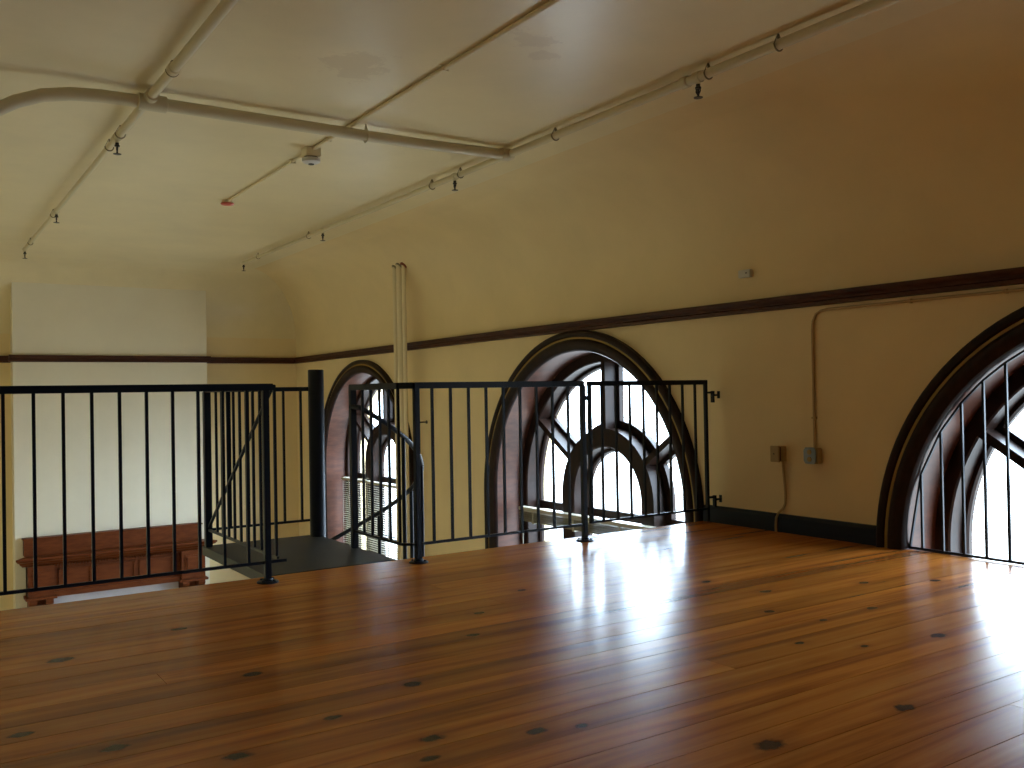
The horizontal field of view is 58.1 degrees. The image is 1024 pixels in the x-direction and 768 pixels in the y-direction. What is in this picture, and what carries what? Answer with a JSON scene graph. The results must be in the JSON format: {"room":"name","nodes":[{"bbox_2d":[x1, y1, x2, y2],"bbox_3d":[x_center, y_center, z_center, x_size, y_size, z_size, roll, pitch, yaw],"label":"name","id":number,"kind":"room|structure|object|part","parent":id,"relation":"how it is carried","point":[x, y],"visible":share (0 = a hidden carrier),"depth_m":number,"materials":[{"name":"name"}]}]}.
{"room":"loft mezzanine","nodes":[
{"label":"loft mezzanine","id":0,"kind":"room"},
{"bbox_2d":[10,282,209,608],"bbox_3d":[-5.457,1.094,12.639,2.460,5.060,0.280,-1,-1,-34],"label":"wall","id":1,"kind":"structure","parent":0,"point":[46,319],"depth_m":12.44,"materials":[{"name":"beige paint"}]},
{"bbox_2d":[9,355,210,362],"bbox_3d":[-5.469,-0.338,12.635,2.551,0.090,0.326,-1,-1,-34],"label":"trim","id":2,"kind":"structure","parent":1,"relation":"attached to","point":[12,358],"depth_m":12.44,"materials":[{"name":"brown wood"}]},
{"bbox_2d":[16,522,216,606],"bbox_3d":[-5.258,2.795,12.362,2.501,1.645,0.340,-1,-1,-34],"label":"mantelpiece","id":3,"kind":"object","parent":1,"relation":"attached to","point":[79,545],"visible":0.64,"depth_m":12.32,"materials":[{"name":"red wood"}]},
{"bbox_3d":[-5.347,1.985,12.444,2.260,0.020,0.135,-1,-1,-34],"label":"cap moulding","id":4,"kind":"part","parent":3,"relation":"part of","materials":[{"name":"red wood"}]},
{"bbox_3d":[-5.287,2.513,12.353,1.440,0.250,0.017,-1,-1,-34],"label":"panel moulding","id":5,"kind":"part","parent":3,"relation":"part of","materials":[{"name":"red wood"}]},
{"bbox_2d":[16,539,216,567],"bbox_3d":[-5.267,2.263,12.368,2.501,0.120,0.340,-1,-1,-34],"label":"shelf","id":6,"kind":"object","parent":3,"relation":"attached to","point":[106,553],"depth_m":12.26,"materials":[{"name":"red wood"}]},
{"bbox_3d":[-5.312,2.709,12.412,1.580,0.070,0.200,-1,-1,-34],"label":"rail","id":7,"kind":"part","parent":3,"relation":"part of","materials":[{"name":"red wood"}]},
{"bbox_2d":[0,333,298,610],"bbox_3d":[-5.794,1.481,12.755,7.100,4.300,0.300,-1,-1,-34],"label":"wall","id":8,"kind":"structure","parent":0,"point":[280,375],"depth_m":13.78,"materials":[{"name":"beige paint"}]},
{"bbox_2d":[210,357,295,363],"bbox_3d":[-3.925,-0.353,13.834,1.440,0.090,0.046,-1,-1,-34],"label":"trim","id":9,"kind":"structure","parent":8,"relation":"attached to","point":[240,360],"depth_m":13.84,"materials":[{"name":"brown wood"}]},
{"bbox_2d":[0,0,1023,338],"bbox_3d":[-0.708,-1.419,5.090,7.100,1.165,18.800,-1,-1,-34],"label":"ceiling","id":10,"kind":"structure","parent":0,"point":[902,120],"depth_m":6.02,"materials":[{"name":"beige paint"}]},
{"bbox_2d":[22,0,238,258],"bbox_3d":[-1.074,-1.673,3.815,0.074,0.169,16.436,-1,-1,-34],"label":"pipe","id":11,"kind":"object","parent":10,"relation":"attached to","point":[172,70],"visible":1,"depth_m":5.12,"materials":[{"name":"cream painted metal"},{"name":"dark bronze"}]},
{"bbox_2d":[220,199,233,205],"bbox_3d":[-2.606,-1.659,8.434,0.124,0.050,0.124,-1,-1,-34],"label":"detector","id":12,"kind":"object","parent":10,"relation":"attached to","point":[225,202],"visible":0.98,"depth_m":8.39,"materials":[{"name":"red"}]},
{"bbox_2d":[0,87,514,160],"bbox_3d":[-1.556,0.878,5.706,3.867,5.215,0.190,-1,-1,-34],"label":"pipe","id":13,"kind":"object","parent":10,"relation":"attached to","point":[142,101],"visible":0.98,"depth_m":5.62,"materials":[{"name":"beige metal"}]},
{"bbox_2d":[301,146,320,164],"bbox_3d":[-1.468,-1.661,6.728,0.136,0.120,0.136,-1,-1,-34],"label":"smoke detector","id":14,"kind":"object","parent":10,"relation":"attached to","point":[309,156],"visible":1,"depth_m":6.68,"materials":[{"name":"beige plastic"}]},
{"bbox_2d":[228,0,560,201],"bbox_3d":[0.979,-1.786,3.061,0.060,0.030,12.900,-1,-1,-34],"label":"conduit","id":15,"kind":"object","parent":10,"relation":"attached to","point":[549,3],"visible":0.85,"depth_m":5.14,"materials":[{"name":"beige metal"}]},
{"bbox_2d":[241,0,902,270],"bbox_3d":[1.040,-1.695,5.196,0.074,0.172,16.386,-1,-1,-34],"label":"pipe","id":16,"kind":"object","parent":10,"relation":"attached to","point":[685,82],"visible":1,"depth_m":5.42,"materials":[{"name":"beige metal"}]},
{"bbox_2d":[0,521,1023,767],"bbox_3d":[1.627,1.125,1.337,6.170,0.280,9.659,-1,-1,-34],"label":"floor","id":17,"kind":"structure","parent":0,"point":[701,644],"depth_m":3.42,"materials":[{"name":"brown wood"}]},
{"bbox_2d":[0,384,286,595],"bbox_3d":[-2.405,0.547,4.275,2.793,1.076,0.116,-1,-1,-34],"label":"metal railing","id":18,"kind":"object","parent":17,"relation":"on","point":[264,388],"visible":1,"depth_m":4.65,"materials":[{"name":"black metal"}]},
{"bbox_3d":[-2.421,0.029,4.275,2.680,0.038,0.042,-1,-1,-34],"label":"rail","id":19,"kind":"part","parent":18,"relation":"part of","materials":[{"name":"black metal"}]},
{"bbox_3d":[-2.378,0.975,4.284,2.745,0.016,0.014,-1,-1,-34],"label":"rail","id":20,"kind":"part","parent":18,"relation":"part of","materials":[{"name":"black metal"}]},
{"bbox_3d":[-1.331,0.550,4.992,0.034,1.047,0.034,-1,-1,-34],"label":"post","id":21,"kind":"part","parent":18,"relation":"part of","materials":[{"name":"black metal"}]},
{"bbox_3d":[-1.322,1.062,4.987,0.116,0.024,0.116,-1,-1,-34],"label":"plate","id":22,"kind":"part","parent":18,"relation":"part of","materials":[{"name":"black paint"}]},
{"bbox_2d":[348,381,593,563],"bbox_3d":[-0.256,0.529,6.135,1.419,1.076,0.823,-1,-1,-34],"label":"metal railing","id":23,"kind":"object","parent":17,"relation":"on","point":[415,386],"visible":1,"depth_m":5.84,"materials":[{"name":"black metal"}]},
{"bbox_3d":[-1.046,0.557,6.078,0.040,1.047,0.040,-1,-1,-34],"label":"post","id":24,"kind":"part","parent":23,"relation":"part of","materials":[{"name":"black metal"}]},
{"bbox_3d":[-0.566,0.542,5.503,0.034,1.047,0.034,-1,-1,-34],"label":"post","id":25,"kind":"part","parent":23,"relation":"part of","materials":[{"name":"black metal"}]},
{"bbox_3d":[-0.557,1.054,5.497,0.116,0.024,0.116,-1,-1,-34],"label":"plate","id":26,"kind":"part","parent":23,"relation":"part of","materials":[{"name":"black paint"}]},
{"bbox_3d":[-0.296,0.011,6.138,1.366,0.038,0.781,-1,-1,-34],"label":"rail","id":27,"kind":"part","parent":23,"relation":"part of","materials":[{"name":"black metal"}]},
{"bbox_3d":[-0.278,0.957,6.126,1.337,0.016,0.747,-1,-1,-34],"label":"rail","id":28,"kind":"part","parent":23,"relation":"part of","materials":[{"name":"black metal"}]},
{"bbox_3d":[0.482,0.531,6.202,0.034,1.047,0.034,-1,-1,-34],"label":"post","id":29,"kind":"part","parent":23,"relation":"part of","materials":[{"name":"black metal"}]},
{"bbox_3d":[0.491,1.042,6.197,0.116,0.024,0.116,-1,-1,-34],"label":"plate","id":30,"kind":"part","parent":23,"relation":"part of","materials":[{"name":"black paint"}]},
{"bbox_2d":[296,220,1023,555],"bbox_3d":[2.018,1.284,6.850,0.660,4.300,18.800,-1,-1,-34],"label":"wall","id":31,"kind":"structure","parent":0,"point":[873,364],"depth_m":6.56,"materials":[{"name":"beige paint"}]},
{"bbox_2d":[324,360,414,557],"bbox_3d":[-1.776,1.437,12.335,0.560,3.519,2.917,-1,-1,-34],"label":"window","id":32,"kind":"structure","parent":31,"relation":"in","point":[336,410],"depth_m":13.09,"materials":[{"name":"brown wood"}]},
{"bbox_2d":[341,477,396,559],"bbox_3d":[-1.771,1.969,12.327,0.097,1.295,2.347,-1,-1,-34],"label":"blind","id":33,"kind":"object","parent":32,"relation":"attached to","point":[342,478],"visible":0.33,"depth_m":12.54,"materials":[{"name":"beige plastic"}]},
{"bbox_3d":[-2.416,1.877,13.210,0.007,1.000,0.006,-1,-1,-34],"label":"cord","id":34,"kind":"part","parent":33,"relation":"part of","materials":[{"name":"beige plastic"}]},
{"bbox_3d":[-1.569,1.491,12.472,0.055,3.327,2.614,-1,-1,-34],"label":"sash frame","id":35,"kind":"part","parent":32,"relation":"part of","materials":[{"name":"brown wood"}]},
{"bbox_2d":[484,330,703,548],"bbox_3d":[0.799,1.312,8.477,0.560,3.600,3.120,-1,-1,-34],"label":"window","id":36,"kind":"structure","parent":31,"relation":"in","point":[575,355],"depth_m":8.86,"materials":[{"name":"brown wood"}]},
{"bbox_2d":[518,506,581,531],"bbox_3d":[0.398,1.317,9.066,0.097,0.173,1.047,-1,-1,-34],"label":"blind","id":37,"kind":"object","parent":36,"relation":"attached to","point":[530,515],"depth_m":9.07,"materials":[{"name":"beige"}]},
{"bbox_3d":[0.800,1.373,8.477,0.060,0.018,2.500,-1,-1,-34],"label":"rail","id":38,"kind":"part","parent":37,"relation":"part of","materials":[{"name":"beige metal"}]},
{"bbox_3d":[1.006,1.371,8.614,0.055,3.398,2.796,-1,-1,-34],"label":"sash frame","id":39,"kind":"part","parent":36,"relation":"part of","materials":[{"name":"brown wood"}]},
{"bbox_2d":[588,516,653,533],"bbox_3d":[0.992,1.290,8.177,0.097,0.158,0.885,-1,-1,-34],"label":"blind","id":40,"kind":"object","parent":36,"relation":"attached to","point":[612,526],"depth_m":8.28,"materials":[{"name":"beige plastic"}]},
{"bbox_2d":[586,380,721,523],"bbox_3d":[1.041,0.497,6.576,1.255,1.044,0.034,-1,-1,-34],"label":"railing panel","id":41,"kind":"object","parent":31,"relation":"attached to","point":[589,384],"visible":1,"depth_m":6.51,"materials":[{"name":"black paint"}]},
{"bbox_3d":[0.531,0.471,6.236,0.026,0.947,0.026,-1,-1,-34],"label":"post","id":42,"kind":"part","parent":41,"relation":"part of","materials":[{"name":"black metal"}]},
{"bbox_3d":[0.978,-0.008,6.545,1.125,0.034,0.034,-1,-1,-34],"label":"rail","id":43,"kind":"part","parent":41,"relation":"part of","materials":[{"name":"black metal"}]},
{"bbox_3d":[0.996,0.931,6.537,1.100,0.016,0.014,-1,-1,-34],"label":"rail","id":44,"kind":"part","parent":41,"relation":"part of","materials":[{"name":"black paint"}]},
{"bbox_3d":[1.446,0.501,6.847,0.026,1.027,0.026,-1,-1,-34],"label":"post","id":45,"kind":"part","parent":41,"relation":"part of","materials":[{"name":"black metal"}]},
{"bbox_2d":[294,267,1023,363],"bbox_3d":[1.692,-0.540,6.673,0.046,0.123,18.200,-1,-1,-34],"label":"trim","id":46,"kind":"structure","parent":31,"relation":"attached to","point":[1010,276],"depth_m":6.65,"materials":[{"name":"brown wood"}]},
{"bbox_2d":[738,269,752,277],"bbox_3d":[1.691,-0.799,6.677,0.038,0.055,0.110,-1,-1,-34],"label":"wall sensor","id":47,"kind":"object","parent":31,"relation":"attached to","point":[746,273],"visible":1,"depth_m":6.65,"materials":[{"name":"grey plastic"}]},
{"bbox_2d":[770,446,786,531],"bbox_3d":[1.855,0.730,6.411,0.088,0.601,0.086,-1,-1,-34],"label":"wall outlet","id":48,"kind":"object","parent":31,"relation":"attached to","point":[777,453],"visible":1,"depth_m":6.40,"materials":[{"name":"beige plastic"}]},
{"bbox_3d":[1.826,0.486,6.391,0.015,0.111,0.076,-1,-1,-34],"label":"plate","id":49,"kind":"part","parent":48,"relation":"part of","materials":[{"name":"beige plastic"}]},
{"bbox_2d":[703,505,875,545],"bbox_3d":[1.888,0.970,6.420,0.028,0.125,1.502,-1,-1,-34],"label":"baseboard","id":50,"kind":"structure","parent":31,"relation":"attached to","point":[852,532],"depth_m":6.30,"materials":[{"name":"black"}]},
{"bbox_2d":[803,288,1023,463],"bbox_3d":[4.355,-0.061,2.666,0.075,1.039,8.557,-1,-1,-34],"label":"conduit","id":51,"kind":"object","parent":31,"relation":"attached to","point":[812,455],"visible":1,"depth_m":6.13,"materials":[{"name":"beige metal"}]},
{"bbox_3d":[1.992,0.480,6.162,0.008,0.110,0.100,-1,-1,-34],"label":"plate","id":52,"kind":"part","parent":51,"relation":"part of","materials":[{"name":"silver metal"}]},
{"bbox_2d":[876,306,1023,557],"bbox_3d":[3.364,1.235,4.635,0.560,3.588,3.095,-1,-1,-34],"label":"window","id":53,"kind":"structure","parent":31,"relation":"in","point":[1001,341],"depth_m":5.57,"materials":[{"name":"brown wood"}]},
{"bbox_2d":[908,350,1023,564],"bbox_3d":[3.183,0.314,4.535,0.016,1.345,2.720,-1,-1,-34],"label":"guard","id":54,"kind":"object","parent":53,"relation":"attached to","point":[981,383],"visible":1,"depth_m":5.36,"materials":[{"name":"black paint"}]},
{"bbox_3d":[3.571,1.293,4.772,0.055,3.387,2.774,-1,-1,-34],"label":"sash frame","id":55,"kind":"part","parent":53,"relation":"part of","materials":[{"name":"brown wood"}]},
{"bbox_3d":[-0.647,3.513,5.023,7.040,0.100,18.800,-1,-1,-34],"label":"floor","id":56,"kind":"structure","parent":0,"visible":0},
{"bbox_2d":[202,370,424,578],"bbox_3d":[-1.272,1.690,6.428,1.563,3.595,1.989,-1,-1,-34],"label":"spiral staircase","id":57,"kind":"structure","parent":56,"relation":"on","point":[314,551],"depth_m":6.28,"materials":[{"name":"black metal"}]},
{"bbox_2d":[202,385,309,558],"bbox_3d":[-1.391,0.548,5.861,0.750,1.072,1.392,-1,-1,-34],"label":"metal railing","id":58,"kind":"object","parent":57,"relation":"on","point":[209,530],"visible":0.7,"depth_m":5.84,"materials":[{"name":"black metal"}]},
{"bbox_3d":[-2.058,0.576,6.226,0.045,1.047,0.045,-1,-1,-34],"label":"post","id":59,"kind":"part","parent":58,"relation":"part of","materials":[{"name":"black metal"}]},
{"bbox_3d":[-1.702,0.030,5.684,0.032,0.030,1.345,-1,-1,-34],"label":"rail","id":60,"kind":"part","parent":58,"relation":"part of","materials":[{"name":"black metal"}]},
{"bbox_3d":[-1.773,0.039,6.427,0.747,0.030,0.030,-1,-1,-34],"label":"rail","id":61,"kind":"part","parent":58,"relation":"part of","materials":[{"name":"black metal"}]},
{"bbox_3d":[-1.373,0.969,5.854,0.734,0.016,1.377,-1,-1,-34],"label":"rail","id":62,"kind":"part","parent":58,"relation":"part of","materials":[{"name":"black metal"}]},
{"bbox_3d":[-1.393,1.310,6.631,1.533,2.329,1.530,-1,-1,-34],"label":"handrail","id":63,"kind":"part","parent":57,"relation":"part of","materials":[{"name":"black metal"}]},
{"bbox_2d":[392,265,400,559],"bbox_3d":[-1.341,1.055,10.848,0.067,4.958,0.086,-1,-1,-34],"label":"vertical pipe","id":64,"kind":"object","parent":56,"relation":"on","point":[393,266],"visible":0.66,"depth_m":10.84,"materials":[{"name":"beige metal"}]},
{"bbox_2d":[396,263,403,559],"bbox_3d":[-1.274,1.053,10.748,0.082,4.958,0.108,-1,-1,-34],"label":"vertical pipe","id":65,"kind":"object","parent":56,"relation":"on","point":[398,266],"visible":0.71,"depth_m":10.73,"materials":[{"name":"beige metal"}]},
{"bbox_2d":[400,262,409,558],"bbox_3d":[-1.216,1.051,10.661,0.073,4.958,0.094,-1,-1,-34],"label":"vertical pipe","id":66,"kind":"object","parent":56,"relation":"on","point":[403,266],"visible":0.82,"depth_m":10.65,"materials":[{"name":"beige metal"}]},
{"bbox_3d":[-3.405,1.341,3.049,0.300,4.300,18.500,-1,-1,-34],"label":"wall","id":67,"kind":"structure","parent":0,"visible":0},
{"bbox_2d":[0,356,10,362],"bbox_3d":[-2.463,-0.496,3.898,2.240,0.123,18.200,-1,-1,-34],"label":"trim","id":68,"kind":"structure","parent":67,"relation":"attached to","point":[3,359],"depth_m":12.02,"materials":[{"name":"brown wood"}]}
]}

